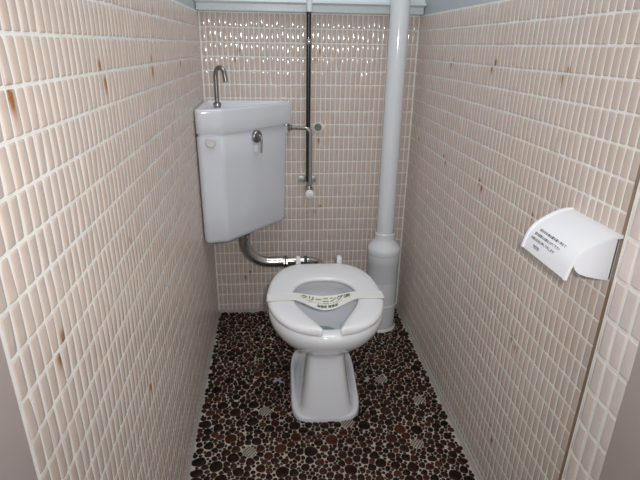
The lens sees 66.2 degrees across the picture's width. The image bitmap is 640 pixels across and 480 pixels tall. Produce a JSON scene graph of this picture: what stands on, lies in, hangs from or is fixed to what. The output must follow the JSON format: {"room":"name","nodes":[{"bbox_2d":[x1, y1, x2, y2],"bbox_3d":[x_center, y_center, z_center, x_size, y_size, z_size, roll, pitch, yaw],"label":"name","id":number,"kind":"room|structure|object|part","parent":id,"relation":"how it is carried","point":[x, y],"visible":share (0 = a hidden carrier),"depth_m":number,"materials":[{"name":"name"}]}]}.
{"room":"toilet room","nodes":[
{"label":"toilet room","id":0,"kind":"room"},
{"bbox_2d":[0,0,218,479],"bbox_3d":[-0.409,-0.436,1.055,0.102,2.270,1.524,-1,22,-5],"label":"wall","id":1,"kind":"structure","parent":0,"point":[109,308],"depth_m":0.73,"materials":[{"name":"beige tile"}]},
{"bbox_2d":[0,337,37,479],"bbox_3d":[-0.322,-0.114,0.218,0.090,2.250,0.280,-1,22,-5],"label":"trim","id":2,"kind":"structure","parent":1,"relation":"attached to","point":[16,461],"depth_m":0.47,"materials":[{"name":"paint"}]},
{"bbox_2d":[198,11,420,309],"bbox_3d":[-0.037,-0.743,1.843,1.000,2.270,0.102,-1,22,-5],"label":"wall","id":3,"kind":"structure","parent":0,"point":[262,55],"depth_m":1.91,"materials":[{"name":"beige tile"}]},
{"bbox_2d":[194,65,290,242],"bbox_3d":[-0.260,-0.313,1.772,0.319,0.595,0.302,-1,22,-5],"label":"toilet tank","id":4,"kind":"object","parent":3,"relation":"attached to","point":[241,143],"visible":1,"depth_m":1.73,"materials":[{"name":"ceramic"}]},
{"bbox_2d":[213,65,227,107],"bbox_3d":[-0.346,-0.532,1.706,0.068,0.142,0.029,14,25,29],"label":"faucet","id":5,"kind":"object","parent":4,"relation":"on","point":[216,104],"depth_m":1.70,"materials":[{"name":"silver metal"}]},
{"bbox_3d":[-0.271,-0.218,1.812,0.299,0.388,0.296,-1,22,-5],"label":"tank","id":6,"kind":"part","parent":4,"relation":"part of","materials":[{"name":"ceramic"}]},
{"bbox_3d":[-0.258,-0.435,1.727,0.319,0.080,0.297,-1,22,-5],"label":"basin lid","id":7,"kind":"part","parent":4,"relation":"part of","materials":[{"name":"ceramic"}]},
{"bbox_3d":[-0.220,-0.365,1.736,0.032,0.043,0.043,17,27,35],"label":"flush lever","id":8,"kind":"part","parent":4,"relation":"part of","materials":[{"name":"silver metal"}]},
{"bbox_3d":[-0.208,-0.340,1.737,0.015,0.065,0.012,11,24,24],"label":"handle","id":9,"kind":"part","parent":4,"relation":"part of","materials":[{"name":"silver metal"}]},
{"bbox_2d":[239,233,324,267],"bbox_3d":[-0.116,0.045,1.901,0.383,0.160,0.162,10,23,21],"label":"pipe","id":10,"kind":"object","parent":4,"relation":"attached to","point":[284,261],"visible":0.74,"depth_m":1.92,"materials":[{"name":"silver metal"}]},
{"bbox_2d":[287,123,316,198],"bbox_3d":[-0.067,-0.306,1.909,0.117,0.286,0.091,-1,22,-5],"label":"supply valve","id":11,"kind":"object","parent":3,"relation":"attached to","point":[309,194],"visible":0.98,"depth_m":1.91,"materials":[{"name":"silver metal"}]},
{"bbox_3d":[-0.040,-0.179,1.930,0.035,0.036,0.030,-1,22,-5],"label":"knob","id":12,"kind":"part","parent":11,"relation":"part of","materials":[{"name":"white plastic"}]},
{"bbox_2d":[306,0,311,181],"bbox_3d":[-0.043,-0.559,1.823,0.023,0.698,0.068,-1,22,-5],"label":"pipe","id":13,"kind":"object","parent":3,"relation":"attached to","point":[309,2],"visible":0.98,"depth_m":1.80,"materials":[{"name":"metal"}]},
{"bbox_2d":[194,0,426,14],"bbox_3d":[-0.028,-0.833,1.724,0.804,0.064,0.066,-1,22,-5],"label":"trim","id":14,"kind":"structure","parent":3,"relation":"attached to","point":[381,7],"depth_m":1.72,"materials":[{"name":"paint"}]},
{"bbox_2d":[313,122,324,133],"bbox_3d":[-0.005,-0.435,1.910,0.048,0.045,0.014,-1,22,-5],"label":"plug","id":15,"kind":"object","parent":3,"relation":"attached to","point":[318,127],"visible":1,"depth_m":1.91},
{"bbox_2d":[185,304,481,479],"bbox_3d":[0.029,0.647,1.431,1.000,0.073,1.900,-1,22,-5],"label":"floor","id":16,"kind":"structure","parent":0,"point":[403,428],"depth_m":1.54,"materials":[{"name":"tile"}]},
{"bbox_2d":[267,255,383,422],"bbox_3d":[0.011,0.331,1.616,0.361,0.404,0.477,-1,22,-5],"label":"toilet","id":17,"kind":"object","parent":16,"relation":"on","point":[323,387],"visible":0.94,"depth_m":1.54,"materials":[{"name":"white ceramic"}]},
{"bbox_2d":[266,291,384,309],"bbox_3d":[0.018,0.186,1.503,0.360,0.033,0.055,-1,22,-5],"label":"band","id":18,"kind":"object","parent":17,"relation":"on","point":[334,301],"visible":1,"depth_m":1.50,"materials":[{"name":"white paper"}]},
{"bbox_3d":[0.015,0.170,1.536,0.361,0.024,0.448,-1,22,-5],"label":"seat","id":19,"kind":"part","parent":17,"relation":"part of","materials":[{"name":"plastic"}]},
{"bbox_2d":[367,0,410,332],"bbox_3d":[0.267,-0.685,1.681,0.136,2.250,0.136,-1,22,-5],"label":"pipe","id":20,"kind":"object","parent":16,"relation":"on","point":[383,250],"visible":0.81,"depth_m":1.82,"materials":[{"name":"white plastic"}]},
{"bbox_2d":[367,253,399,284],"bbox_3d":[0.255,0.102,1.993,0.127,0.117,0.127,-1,22,-5],"label":"pipe","id":21,"kind":"object","parent":20,"relation":"attached to","point":[382,268],"depth_m":1.94,"materials":[{"name":"white plastic"}]},
{"bbox_2d":[397,0,639,479],"bbox_3d":[0.472,-0.467,1.169,0.122,2.270,1.454,-1,22,-5],"label":"wall","id":22,"kind":"structure","parent":0,"point":[525,111],"depth_m":1.10,"materials":[{"name":"beige tile"}]},
{"bbox_2d":[521,207,623,280],"bbox_3d":[0.428,0.005,0.848,0.086,0.083,0.146,-1,22,-5],"label":"paper holder","id":23,"kind":"object","parent":22,"relation":"attached to","point":[564,239],"visible":1,"depth_m":0.81,"materials":[{"name":"plastic"}]},
{"bbox_2d":[558,165,639,479],"bbox_3d":[0.475,0.209,0.847,0.005,1.210,0.026,-1,22,-5],"label":"trim","id":24,"kind":"structure","parent":22,"relation":"attached to","point":[638,172],"depth_m":0.82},
{"bbox_2d":[599,342,639,479],"bbox_3d":[0.529,-0.193,0.451,0.090,2.250,0.254,-1,22,-5],"label":"trim","id":25,"kind":"structure","parent":22,"relation":"attached to","point":[622,458],"depth_m":0.74,"materials":[{"name":"paint"}]}
]}

